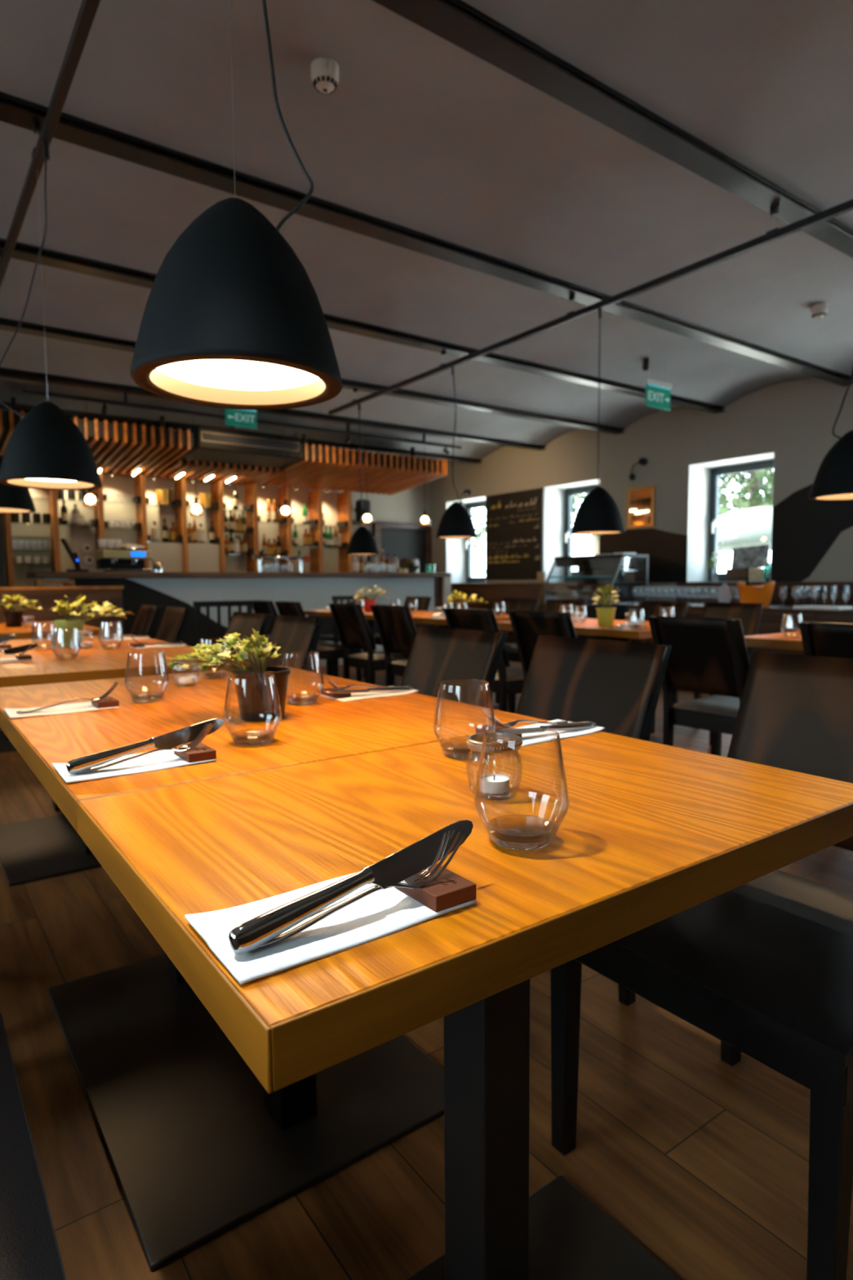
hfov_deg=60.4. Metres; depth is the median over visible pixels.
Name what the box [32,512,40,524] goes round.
tin
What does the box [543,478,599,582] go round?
window
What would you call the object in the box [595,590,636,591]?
shelf
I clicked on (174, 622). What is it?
dining chair
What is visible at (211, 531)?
wine bottle
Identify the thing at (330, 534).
bottle
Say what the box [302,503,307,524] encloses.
bottle
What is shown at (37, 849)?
dining table
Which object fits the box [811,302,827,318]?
smoke detector
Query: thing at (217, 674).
water glass
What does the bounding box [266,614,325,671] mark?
dining chair
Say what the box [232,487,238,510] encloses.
wine bottle
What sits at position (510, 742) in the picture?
candle jar
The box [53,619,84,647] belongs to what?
pot
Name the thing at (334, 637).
chair
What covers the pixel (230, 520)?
wine bottle
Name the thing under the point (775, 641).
dining table
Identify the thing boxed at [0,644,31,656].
fork
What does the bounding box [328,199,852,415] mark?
rail
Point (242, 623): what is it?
dining chair
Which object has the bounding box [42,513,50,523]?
tin
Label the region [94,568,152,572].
drip tray
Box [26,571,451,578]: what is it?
countertop
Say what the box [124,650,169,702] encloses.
water glass
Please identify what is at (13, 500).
pendant lamp
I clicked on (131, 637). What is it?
fork
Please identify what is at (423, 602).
dining chair
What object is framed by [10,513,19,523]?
tin
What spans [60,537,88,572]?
till
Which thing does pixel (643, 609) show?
water glass
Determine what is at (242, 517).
bottle
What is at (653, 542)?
trim
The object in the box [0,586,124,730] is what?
bench
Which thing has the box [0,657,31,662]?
napkin
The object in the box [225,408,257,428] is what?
exit sign
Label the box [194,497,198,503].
socket
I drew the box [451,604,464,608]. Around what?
pot
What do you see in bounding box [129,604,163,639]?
dining chair
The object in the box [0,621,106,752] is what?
dining table
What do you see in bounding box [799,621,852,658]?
dining chair
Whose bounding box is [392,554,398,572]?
bottle
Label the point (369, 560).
wine bottle
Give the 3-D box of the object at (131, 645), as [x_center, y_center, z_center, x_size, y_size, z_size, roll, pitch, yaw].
[-1.244,0.021,3.148,0.042,0.014,0.073,-4,6,-36]
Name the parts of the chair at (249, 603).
leg, rail, leg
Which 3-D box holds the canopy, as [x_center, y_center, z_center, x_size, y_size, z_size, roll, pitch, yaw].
[-2.410,-2.361,9.258,5.595,0.550,1.470,-4,6,-36]
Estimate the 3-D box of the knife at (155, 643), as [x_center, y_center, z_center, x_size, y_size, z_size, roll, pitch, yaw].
[-1.161,0.020,3.155,0.232,0.021,0.025,-3,5,-31]
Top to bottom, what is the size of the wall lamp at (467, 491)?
0.260 m
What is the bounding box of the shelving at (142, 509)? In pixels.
[0,471,352,586]
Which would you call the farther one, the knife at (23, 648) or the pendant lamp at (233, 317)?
the knife at (23, 648)
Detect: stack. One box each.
[613,552,636,554]
[793,605,852,610]
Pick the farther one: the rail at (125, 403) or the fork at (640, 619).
the rail at (125, 403)
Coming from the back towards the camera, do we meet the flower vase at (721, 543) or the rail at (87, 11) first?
the flower vase at (721, 543)
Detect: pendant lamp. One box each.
[0,141,102,490]
[0,455,35,513]
[130,0,342,409]
[346,403,379,555]
[435,365,476,538]
[571,307,625,534]
[808,370,852,501]
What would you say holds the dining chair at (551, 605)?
on the floor
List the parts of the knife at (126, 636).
blade, handle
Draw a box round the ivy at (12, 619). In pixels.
[0,594,42,626]
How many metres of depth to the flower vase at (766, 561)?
8.00 m
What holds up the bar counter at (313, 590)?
on the floor
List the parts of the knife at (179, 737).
handle, blade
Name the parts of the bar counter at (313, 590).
panel, panel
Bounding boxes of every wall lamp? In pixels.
[458,488,471,505]
[629,457,647,479]
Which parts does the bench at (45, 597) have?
backrest, rail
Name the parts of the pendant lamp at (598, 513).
lamp shade, cord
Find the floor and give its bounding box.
[0,661,852,1279]
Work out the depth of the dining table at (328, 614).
7.00 m
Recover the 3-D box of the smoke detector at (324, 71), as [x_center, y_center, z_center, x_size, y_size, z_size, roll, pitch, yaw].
[-0.405,-2.244,2.927,0.112,0.092,0.112,-4,6,-36]
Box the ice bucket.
[737,581,775,607]
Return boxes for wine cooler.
[155,488,173,506]
[198,492,215,509]
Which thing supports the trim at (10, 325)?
attached to the wall at (794, 420)
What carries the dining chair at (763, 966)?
on the floor
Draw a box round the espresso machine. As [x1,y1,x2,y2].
[93,546,154,572]
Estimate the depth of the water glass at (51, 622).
3.08 m
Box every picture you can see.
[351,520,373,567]
[626,484,655,528]
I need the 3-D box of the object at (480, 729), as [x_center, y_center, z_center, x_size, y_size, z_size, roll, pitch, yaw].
[0.125,0.160,1.270,0.042,0.014,0.073,-4,6,-36]
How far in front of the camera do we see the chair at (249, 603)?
5.75 m
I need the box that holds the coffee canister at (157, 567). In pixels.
[152,561,162,572]
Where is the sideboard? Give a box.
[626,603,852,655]
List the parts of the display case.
frame, frame, frame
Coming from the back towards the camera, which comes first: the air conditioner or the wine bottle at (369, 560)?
the wine bottle at (369, 560)
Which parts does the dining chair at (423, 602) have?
leg, seat, seat frame, backrest, leg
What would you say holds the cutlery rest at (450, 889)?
on the napkin at (382, 913)
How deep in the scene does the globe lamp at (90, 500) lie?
7.04 m
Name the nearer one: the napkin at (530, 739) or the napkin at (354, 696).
the napkin at (530, 739)
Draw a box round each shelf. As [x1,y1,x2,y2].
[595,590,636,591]
[612,575,640,577]
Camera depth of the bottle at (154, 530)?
9.49 m
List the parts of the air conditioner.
outlet frame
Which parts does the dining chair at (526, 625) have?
leg, backrest, leg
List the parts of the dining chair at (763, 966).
leg, seat frame, seat, leg, backrest, leg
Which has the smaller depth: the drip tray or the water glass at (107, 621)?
the water glass at (107, 621)
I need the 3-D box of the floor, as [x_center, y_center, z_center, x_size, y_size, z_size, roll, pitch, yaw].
[0.427,0.768,4.480,10.600,0.200,15.450,-4,6,-36]
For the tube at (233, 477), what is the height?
0.062 m
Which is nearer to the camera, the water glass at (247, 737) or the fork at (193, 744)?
the fork at (193, 744)
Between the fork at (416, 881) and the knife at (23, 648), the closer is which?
the fork at (416, 881)
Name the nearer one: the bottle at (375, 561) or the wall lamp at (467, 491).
the bottle at (375, 561)
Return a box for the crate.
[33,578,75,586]
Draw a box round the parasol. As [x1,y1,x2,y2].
[717,506,772,568]
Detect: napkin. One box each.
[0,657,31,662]
[3,702,119,718]
[51,750,216,782]
[100,636,150,640]
[129,644,186,648]
[184,871,475,984]
[320,685,418,702]
[501,719,604,746]
[604,626,644,629]
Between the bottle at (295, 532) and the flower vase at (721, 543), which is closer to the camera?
the flower vase at (721, 543)
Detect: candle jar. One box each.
[22,615,34,627]
[75,630,93,648]
[171,657,199,686]
[466,732,522,800]
[571,612,583,624]
[625,613,636,625]
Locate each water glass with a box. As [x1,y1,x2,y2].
[31,622,57,649]
[50,627,80,659]
[97,621,123,649]
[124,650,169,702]
[197,638,231,679]
[222,673,282,746]
[282,651,324,705]
[432,679,495,758]
[474,725,569,850]
[626,608,645,629]
[780,613,803,638]
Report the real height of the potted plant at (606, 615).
0.256 m
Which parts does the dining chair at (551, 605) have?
leg, seat, seat frame, backrest, leg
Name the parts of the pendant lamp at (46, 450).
cord, lamp shade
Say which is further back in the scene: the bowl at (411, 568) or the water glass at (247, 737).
the bowl at (411, 568)
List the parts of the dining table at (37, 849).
plate, post, post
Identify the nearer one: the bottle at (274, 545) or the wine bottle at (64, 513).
the wine bottle at (64, 513)
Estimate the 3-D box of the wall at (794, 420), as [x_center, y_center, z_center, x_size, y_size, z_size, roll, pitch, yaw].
[4.427,-1.282,7.225,0.500,3.400,15.250,-4,6,-36]
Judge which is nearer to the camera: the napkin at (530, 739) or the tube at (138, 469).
the napkin at (530, 739)
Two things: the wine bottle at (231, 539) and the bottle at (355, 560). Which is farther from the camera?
the wine bottle at (231, 539)
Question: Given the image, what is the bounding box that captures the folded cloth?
[120,542,145,547]
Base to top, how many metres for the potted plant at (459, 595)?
0.209 m
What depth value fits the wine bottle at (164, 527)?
9.56 m
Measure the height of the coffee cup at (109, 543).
0.085 m
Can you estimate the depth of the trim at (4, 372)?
8.23 m
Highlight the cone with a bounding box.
[718,582,730,602]
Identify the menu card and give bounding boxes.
[537,571,545,582]
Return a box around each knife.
[0,634,16,643]
[0,643,37,654]
[66,718,223,773]
[98,635,148,638]
[128,642,184,645]
[228,819,473,955]
[314,605,328,610]
[324,685,413,693]
[431,612,444,617]
[488,720,595,733]
[617,617,643,628]
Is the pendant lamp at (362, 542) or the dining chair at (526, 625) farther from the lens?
the pendant lamp at (362, 542)
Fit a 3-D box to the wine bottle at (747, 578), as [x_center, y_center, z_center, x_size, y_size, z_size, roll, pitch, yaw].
[3.168,-0.481,7.194,0.059,0.281,0.074,-4,6,-36]
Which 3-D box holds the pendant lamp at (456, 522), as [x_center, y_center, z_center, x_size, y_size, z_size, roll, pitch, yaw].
[0.239,-1.515,5.902,0.330,1.369,0.330,1,5,13]
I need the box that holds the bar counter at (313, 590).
[26,571,451,666]
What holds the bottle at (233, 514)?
on the shelving at (142, 509)
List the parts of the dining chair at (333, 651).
leg, backrest, leg, leg, seat frame, seat, leg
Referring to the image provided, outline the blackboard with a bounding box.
[485,487,543,579]
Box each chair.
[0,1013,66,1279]
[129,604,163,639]
[154,606,192,642]
[193,600,253,647]
[220,611,272,663]
[252,600,331,675]
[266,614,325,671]
[274,600,364,681]
[313,595,370,677]
[328,603,409,686]
[362,595,431,677]
[369,604,417,687]
[399,626,507,707]
[442,607,524,713]
[488,598,537,702]
[495,599,586,703]
[507,609,577,683]
[515,635,671,1006]
[551,652,852,1279]
[628,600,689,703]
[648,615,750,755]
[650,602,764,745]
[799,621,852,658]
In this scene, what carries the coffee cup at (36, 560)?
on the shelving at (142, 509)
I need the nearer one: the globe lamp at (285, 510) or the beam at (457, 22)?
the beam at (457, 22)
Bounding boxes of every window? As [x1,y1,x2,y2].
[445,495,486,582]
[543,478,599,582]
[686,451,774,582]
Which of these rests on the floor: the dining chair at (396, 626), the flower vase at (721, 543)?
the dining chair at (396, 626)
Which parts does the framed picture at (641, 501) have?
glass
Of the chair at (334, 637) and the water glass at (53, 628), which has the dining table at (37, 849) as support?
the water glass at (53, 628)
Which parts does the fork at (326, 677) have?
handle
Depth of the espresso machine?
7.80 m
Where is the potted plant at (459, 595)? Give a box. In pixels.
[447,590,487,608]
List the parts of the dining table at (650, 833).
post, plate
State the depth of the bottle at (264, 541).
10.41 m
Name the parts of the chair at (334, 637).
leg, seat, leg, rail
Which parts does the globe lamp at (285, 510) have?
cord, bulb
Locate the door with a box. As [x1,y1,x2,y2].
[373,521,431,573]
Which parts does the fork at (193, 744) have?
handle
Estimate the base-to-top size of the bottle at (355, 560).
0.258 m
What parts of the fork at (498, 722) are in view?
handle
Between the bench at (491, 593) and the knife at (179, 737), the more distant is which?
the bench at (491, 593)
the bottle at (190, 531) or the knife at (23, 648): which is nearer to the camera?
the knife at (23, 648)
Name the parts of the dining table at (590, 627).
post, plate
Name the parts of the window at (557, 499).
handle, frame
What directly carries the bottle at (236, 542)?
on the shelving at (142, 509)
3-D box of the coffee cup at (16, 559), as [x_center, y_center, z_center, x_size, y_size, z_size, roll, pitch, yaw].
[-4.821,-0.944,8.625,0.086,0.085,0.085,-4,6,-36]
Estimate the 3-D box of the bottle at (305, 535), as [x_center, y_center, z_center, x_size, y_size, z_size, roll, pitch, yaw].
[-1.775,-1.507,10.787,0.087,0.258,0.086,-1,5,-13]
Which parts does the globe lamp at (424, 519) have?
bulb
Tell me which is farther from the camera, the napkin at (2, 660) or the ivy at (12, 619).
the ivy at (12, 619)
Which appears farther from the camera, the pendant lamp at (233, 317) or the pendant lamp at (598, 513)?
the pendant lamp at (598, 513)
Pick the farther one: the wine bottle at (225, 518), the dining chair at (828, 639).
the wine bottle at (225, 518)
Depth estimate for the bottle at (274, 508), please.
10.43 m
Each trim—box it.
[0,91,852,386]
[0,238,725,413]
[0,317,624,434]
[0,367,546,450]
[0,401,482,463]
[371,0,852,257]
[599,528,687,566]
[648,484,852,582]
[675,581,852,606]
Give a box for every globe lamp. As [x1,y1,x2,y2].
[81,403,98,508]
[188,421,204,516]
[278,428,292,518]
[360,438,373,524]
[419,488,430,527]
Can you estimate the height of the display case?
1.325 m
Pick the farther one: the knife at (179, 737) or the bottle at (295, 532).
the bottle at (295, 532)
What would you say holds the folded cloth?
on the espresso machine
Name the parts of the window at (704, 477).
handle, frame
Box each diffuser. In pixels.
[28,478,75,481]
[156,359,318,390]
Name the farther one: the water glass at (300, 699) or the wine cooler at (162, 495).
the wine cooler at (162, 495)
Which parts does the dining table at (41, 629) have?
plate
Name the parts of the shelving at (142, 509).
post, post, wall dial, wall dial, post, post, cupboard door, post, cupboard door, post, post, post, post, post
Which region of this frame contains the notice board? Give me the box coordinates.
[731,544,769,568]
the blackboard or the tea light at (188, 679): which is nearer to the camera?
the tea light at (188, 679)
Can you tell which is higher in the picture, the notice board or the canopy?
the canopy
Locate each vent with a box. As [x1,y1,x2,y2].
[312,75,337,94]
[812,312,826,318]
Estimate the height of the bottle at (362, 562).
0.258 m
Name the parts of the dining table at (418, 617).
post, plate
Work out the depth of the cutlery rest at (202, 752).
1.11 m
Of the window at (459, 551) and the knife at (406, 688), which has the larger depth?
the window at (459, 551)
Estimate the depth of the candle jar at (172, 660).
1.94 m
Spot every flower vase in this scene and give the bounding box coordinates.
[708,542,723,581]
[764,558,771,577]
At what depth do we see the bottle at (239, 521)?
10.18 m
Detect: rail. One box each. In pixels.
[0,0,100,288]
[22,388,461,448]
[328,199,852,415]
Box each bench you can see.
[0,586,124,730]
[451,582,555,644]
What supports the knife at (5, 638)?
on the napkin
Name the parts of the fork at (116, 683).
handle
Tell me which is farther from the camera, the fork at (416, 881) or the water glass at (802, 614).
the water glass at (802, 614)
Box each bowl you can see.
[399,560,420,573]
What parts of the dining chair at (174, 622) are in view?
leg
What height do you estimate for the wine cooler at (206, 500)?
0.202 m
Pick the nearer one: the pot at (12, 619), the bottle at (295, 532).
the pot at (12, 619)
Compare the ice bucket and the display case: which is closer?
the ice bucket
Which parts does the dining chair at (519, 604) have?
seat, backrest, leg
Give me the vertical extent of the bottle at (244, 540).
0.322 m
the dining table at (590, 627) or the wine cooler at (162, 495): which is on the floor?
the dining table at (590, 627)
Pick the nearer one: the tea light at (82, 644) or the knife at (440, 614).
the tea light at (82, 644)
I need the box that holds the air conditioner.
[181,424,300,467]
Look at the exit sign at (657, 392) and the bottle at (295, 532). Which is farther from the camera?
the bottle at (295, 532)
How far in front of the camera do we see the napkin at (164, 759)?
1.08 m
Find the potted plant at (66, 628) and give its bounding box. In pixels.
[49,593,133,647]
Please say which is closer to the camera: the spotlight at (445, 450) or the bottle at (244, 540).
the spotlight at (445, 450)
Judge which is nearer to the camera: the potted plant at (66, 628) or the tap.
the potted plant at (66, 628)
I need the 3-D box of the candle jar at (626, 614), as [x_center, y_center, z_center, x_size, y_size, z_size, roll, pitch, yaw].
[1.253,-0.129,4.487,0.071,0.074,0.070,2,5,23]
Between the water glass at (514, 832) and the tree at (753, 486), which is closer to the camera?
the water glass at (514, 832)
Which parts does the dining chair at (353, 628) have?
leg, backrest, leg, seat frame, seat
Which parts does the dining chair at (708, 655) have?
leg, backrest, seat frame, seat, leg, leg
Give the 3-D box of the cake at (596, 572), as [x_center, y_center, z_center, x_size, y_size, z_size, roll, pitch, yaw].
[2.050,-0.789,8.688,0.200,0.062,0.200,-4,6,-36]
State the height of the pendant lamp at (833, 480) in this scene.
1.340 m
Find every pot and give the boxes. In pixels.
[2,611,23,626]
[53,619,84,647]
[231,666,290,721]
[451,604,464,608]
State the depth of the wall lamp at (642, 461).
9.07 m
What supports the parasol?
on the ground
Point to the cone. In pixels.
(724, 593)
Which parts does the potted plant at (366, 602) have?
pot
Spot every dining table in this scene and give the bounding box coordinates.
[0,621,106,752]
[0,634,253,886]
[0,665,549,1271]
[75,731,852,1279]
[303,608,435,686]
[364,611,510,708]
[497,617,662,743]
[744,631,803,650]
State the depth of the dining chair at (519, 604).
6.66 m
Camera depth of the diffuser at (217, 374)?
1.48 m
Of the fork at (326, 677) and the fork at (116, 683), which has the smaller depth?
the fork at (116, 683)
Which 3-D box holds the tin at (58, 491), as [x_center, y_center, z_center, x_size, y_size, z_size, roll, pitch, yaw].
[-4.433,-1.762,8.870,0.090,0.125,0.089,-4,6,-36]
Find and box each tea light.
[80,641,89,646]
[178,675,193,684]
[479,773,509,793]
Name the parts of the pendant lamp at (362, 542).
cord, lamp shade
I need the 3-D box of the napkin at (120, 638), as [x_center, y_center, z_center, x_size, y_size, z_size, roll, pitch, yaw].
[-1.500,-0.009,3.645,0.209,0.008,0.116,-4,6,-36]
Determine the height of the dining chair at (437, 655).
0.868 m
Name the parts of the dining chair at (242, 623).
leg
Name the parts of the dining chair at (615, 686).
backrest, leg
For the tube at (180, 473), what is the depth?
9.30 m
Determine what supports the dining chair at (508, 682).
on the floor
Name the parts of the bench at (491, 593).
backrest, rail, panel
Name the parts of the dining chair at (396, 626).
leg, backrest, seat frame, seat, leg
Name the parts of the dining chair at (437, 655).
leg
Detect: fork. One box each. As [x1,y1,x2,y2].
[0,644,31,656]
[16,681,118,713]
[78,723,213,773]
[99,628,126,635]
[129,635,159,643]
[253,829,465,950]
[323,675,390,688]
[481,707,568,727]
[617,618,642,628]
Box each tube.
[132,467,141,475]
[175,471,184,479]
[204,473,213,481]
[226,475,235,483]
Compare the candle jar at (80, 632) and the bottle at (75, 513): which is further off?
the bottle at (75, 513)
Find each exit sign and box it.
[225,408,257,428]
[644,346,671,410]
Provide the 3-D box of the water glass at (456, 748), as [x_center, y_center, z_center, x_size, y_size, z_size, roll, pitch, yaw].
[0.059,0.123,1.146,0.098,0.114,0.098,-4,6,-36]
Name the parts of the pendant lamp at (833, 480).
lamp shade, cord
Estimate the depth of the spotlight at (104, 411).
7.07 m
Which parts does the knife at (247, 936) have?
handle, blade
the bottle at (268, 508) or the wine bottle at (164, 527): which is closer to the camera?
the wine bottle at (164, 527)
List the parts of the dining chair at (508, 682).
leg, backrest, leg, seat frame, seat, leg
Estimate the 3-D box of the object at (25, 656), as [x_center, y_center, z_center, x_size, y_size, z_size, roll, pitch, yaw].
[-1.463,0.061,2.659,0.042,0.014,0.073,-4,6,-36]
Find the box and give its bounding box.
[725,568,749,581]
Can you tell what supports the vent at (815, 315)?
attached to the smoke detector at (819, 310)
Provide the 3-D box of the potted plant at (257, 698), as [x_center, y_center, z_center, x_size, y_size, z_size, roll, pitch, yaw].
[-0.404,0.066,1.479,0.236,0.183,0.204,-3,5,-28]
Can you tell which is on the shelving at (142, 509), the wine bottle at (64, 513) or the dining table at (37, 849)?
the wine bottle at (64, 513)
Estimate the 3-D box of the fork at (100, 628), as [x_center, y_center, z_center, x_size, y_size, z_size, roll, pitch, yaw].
[-1.521,-0.035,3.653,0.199,0.048,0.024,-4,6,-35]
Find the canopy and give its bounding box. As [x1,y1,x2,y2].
[0,397,447,494]
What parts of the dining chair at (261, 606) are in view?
leg, backrest, leg, leg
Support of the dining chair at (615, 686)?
on the floor
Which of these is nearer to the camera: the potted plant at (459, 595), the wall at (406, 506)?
the potted plant at (459, 595)
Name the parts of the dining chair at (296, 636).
leg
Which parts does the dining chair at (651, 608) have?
backrest, leg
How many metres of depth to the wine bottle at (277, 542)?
10.56 m
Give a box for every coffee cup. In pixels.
[13,555,21,563]
[22,555,31,563]
[31,556,39,564]
[41,556,48,564]
[77,518,84,525]
[85,518,93,524]
[97,538,106,547]
[106,539,113,546]
[113,539,121,546]
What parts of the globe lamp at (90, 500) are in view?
cord, bulb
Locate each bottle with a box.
[60,499,67,524]
[71,504,79,525]
[151,521,158,542]
[161,518,168,542]
[169,522,177,542]
[186,523,193,542]
[191,518,197,542]
[197,523,204,542]
[208,520,214,543]
[223,510,228,532]
[224,534,230,554]
[227,511,234,533]
[228,532,234,553]
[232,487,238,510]
[232,511,237,532]
[233,535,239,554]
[236,514,243,532]
[238,535,243,554]
[240,511,246,533]
[242,531,247,554]
[262,533,266,555]
[266,499,271,521]
[266,538,271,555]
[271,499,276,521]
[271,538,277,555]
[275,535,280,555]
[276,504,282,523]
[293,525,297,546]
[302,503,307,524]
[302,528,309,546]
[308,528,314,546]
[324,527,328,546]
[328,527,333,546]
[333,525,337,546]
[337,530,342,547]
[352,555,359,572]
[358,555,364,572]
[366,555,372,572]
[372,555,377,572]
[380,549,385,572]
[385,554,391,572]
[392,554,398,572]
[745,576,751,585]
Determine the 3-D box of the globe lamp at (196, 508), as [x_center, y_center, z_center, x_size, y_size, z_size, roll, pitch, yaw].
[-2.417,-1.799,7.644,0.156,1.039,0.156,-4,6,-36]
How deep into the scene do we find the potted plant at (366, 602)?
6.80 m
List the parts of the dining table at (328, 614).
post, plate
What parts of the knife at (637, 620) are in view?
handle, blade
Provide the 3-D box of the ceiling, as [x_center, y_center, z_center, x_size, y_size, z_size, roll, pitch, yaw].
[0.205,-2.502,4.079,9.910,0.515,15.250,-4,6,-36]
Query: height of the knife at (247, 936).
0.053 m
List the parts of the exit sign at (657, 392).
sign panel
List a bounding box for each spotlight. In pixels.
[101,403,106,414]
[344,434,351,443]
[443,447,449,454]
[642,357,648,370]
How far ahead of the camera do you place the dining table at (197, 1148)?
1.40 m
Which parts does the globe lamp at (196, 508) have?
cord, bulb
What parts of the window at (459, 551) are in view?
handle, frame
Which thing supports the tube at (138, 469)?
attached to the canopy
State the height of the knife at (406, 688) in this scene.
0.021 m
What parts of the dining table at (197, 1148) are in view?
post, plate, post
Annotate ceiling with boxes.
[0,0,852,459]
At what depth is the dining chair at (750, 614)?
4.90 m
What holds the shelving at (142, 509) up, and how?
on the floor
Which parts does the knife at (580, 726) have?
blade, handle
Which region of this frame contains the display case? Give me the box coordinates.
[542,554,648,641]
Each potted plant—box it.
[49,593,133,647]
[167,628,290,721]
[352,585,388,612]
[447,590,487,608]
[591,583,619,626]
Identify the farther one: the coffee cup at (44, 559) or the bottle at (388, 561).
the bottle at (388, 561)
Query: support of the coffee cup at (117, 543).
on the espresso machine
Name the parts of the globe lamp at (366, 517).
cord, bulb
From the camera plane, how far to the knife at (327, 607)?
7.06 m
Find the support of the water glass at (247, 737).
on the dining table at (197, 1148)
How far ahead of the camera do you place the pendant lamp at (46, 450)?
3.02 m
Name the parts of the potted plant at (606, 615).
pot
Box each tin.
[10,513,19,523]
[21,513,30,524]
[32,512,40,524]
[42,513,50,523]
[57,489,64,500]
[66,490,75,500]
[77,490,85,501]
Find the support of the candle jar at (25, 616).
on the dining table at (41, 629)
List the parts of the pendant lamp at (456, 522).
cord, lamp shade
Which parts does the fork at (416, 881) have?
handle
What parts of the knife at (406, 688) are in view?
blade, handle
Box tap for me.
[252,549,310,572]
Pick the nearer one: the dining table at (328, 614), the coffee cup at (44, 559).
the dining table at (328, 614)
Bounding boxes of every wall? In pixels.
[0,472,429,586]
[429,378,852,607]
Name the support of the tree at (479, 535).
on the ground
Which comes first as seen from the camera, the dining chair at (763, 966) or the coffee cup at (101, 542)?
the dining chair at (763, 966)
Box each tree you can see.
[471,506,485,550]
[572,493,599,555]
[718,468,773,516]
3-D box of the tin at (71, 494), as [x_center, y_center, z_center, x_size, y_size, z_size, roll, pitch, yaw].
[-4.336,-1.769,8.940,0.090,0.125,0.089,-4,6,-36]
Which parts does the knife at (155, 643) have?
blade, handle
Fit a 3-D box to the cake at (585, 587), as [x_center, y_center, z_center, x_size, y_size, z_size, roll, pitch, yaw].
[1.963,-0.627,8.823,0.200,0.062,0.200,-4,6,-36]
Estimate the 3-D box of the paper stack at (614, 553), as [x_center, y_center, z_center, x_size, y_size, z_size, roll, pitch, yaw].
[2.295,-0.998,8.466,0.200,0.020,0.160,-3,5,-30]
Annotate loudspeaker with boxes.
[355,499,370,522]
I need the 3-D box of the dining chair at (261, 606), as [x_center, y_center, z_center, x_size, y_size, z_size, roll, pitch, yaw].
[-1.273,0.056,6.877,0.628,0.868,0.515,-4,6,-36]
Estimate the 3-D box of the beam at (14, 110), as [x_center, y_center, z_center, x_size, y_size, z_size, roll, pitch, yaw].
[0.315,-2.267,4.367,9.400,0.070,0.128,-4,6,-36]
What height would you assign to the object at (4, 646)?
0.014 m
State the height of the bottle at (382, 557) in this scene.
0.322 m
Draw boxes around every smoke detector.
[311,57,338,94]
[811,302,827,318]
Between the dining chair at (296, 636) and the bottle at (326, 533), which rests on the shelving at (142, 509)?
the bottle at (326, 533)
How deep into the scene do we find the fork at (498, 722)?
1.29 m
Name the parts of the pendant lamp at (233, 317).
lamp shade, cord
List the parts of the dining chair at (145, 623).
leg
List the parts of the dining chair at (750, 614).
leg, leg, leg, backrest, leg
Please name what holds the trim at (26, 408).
attached to the wall at (794, 420)
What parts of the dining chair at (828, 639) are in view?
leg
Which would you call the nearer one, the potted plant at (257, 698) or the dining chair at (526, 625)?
the potted plant at (257, 698)
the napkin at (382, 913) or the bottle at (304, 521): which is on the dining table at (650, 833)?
the napkin at (382, 913)
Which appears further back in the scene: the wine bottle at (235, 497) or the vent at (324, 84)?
the wine bottle at (235, 497)
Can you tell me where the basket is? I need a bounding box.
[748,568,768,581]
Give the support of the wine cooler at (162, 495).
on the shelving at (142, 509)
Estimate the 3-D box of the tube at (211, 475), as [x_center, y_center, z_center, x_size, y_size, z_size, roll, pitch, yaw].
[-2.832,-2.117,9.545,0.026,0.062,0.302,-4,6,-36]
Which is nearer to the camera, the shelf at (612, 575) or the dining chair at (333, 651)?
the dining chair at (333, 651)
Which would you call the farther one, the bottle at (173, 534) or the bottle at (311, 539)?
the bottle at (311, 539)

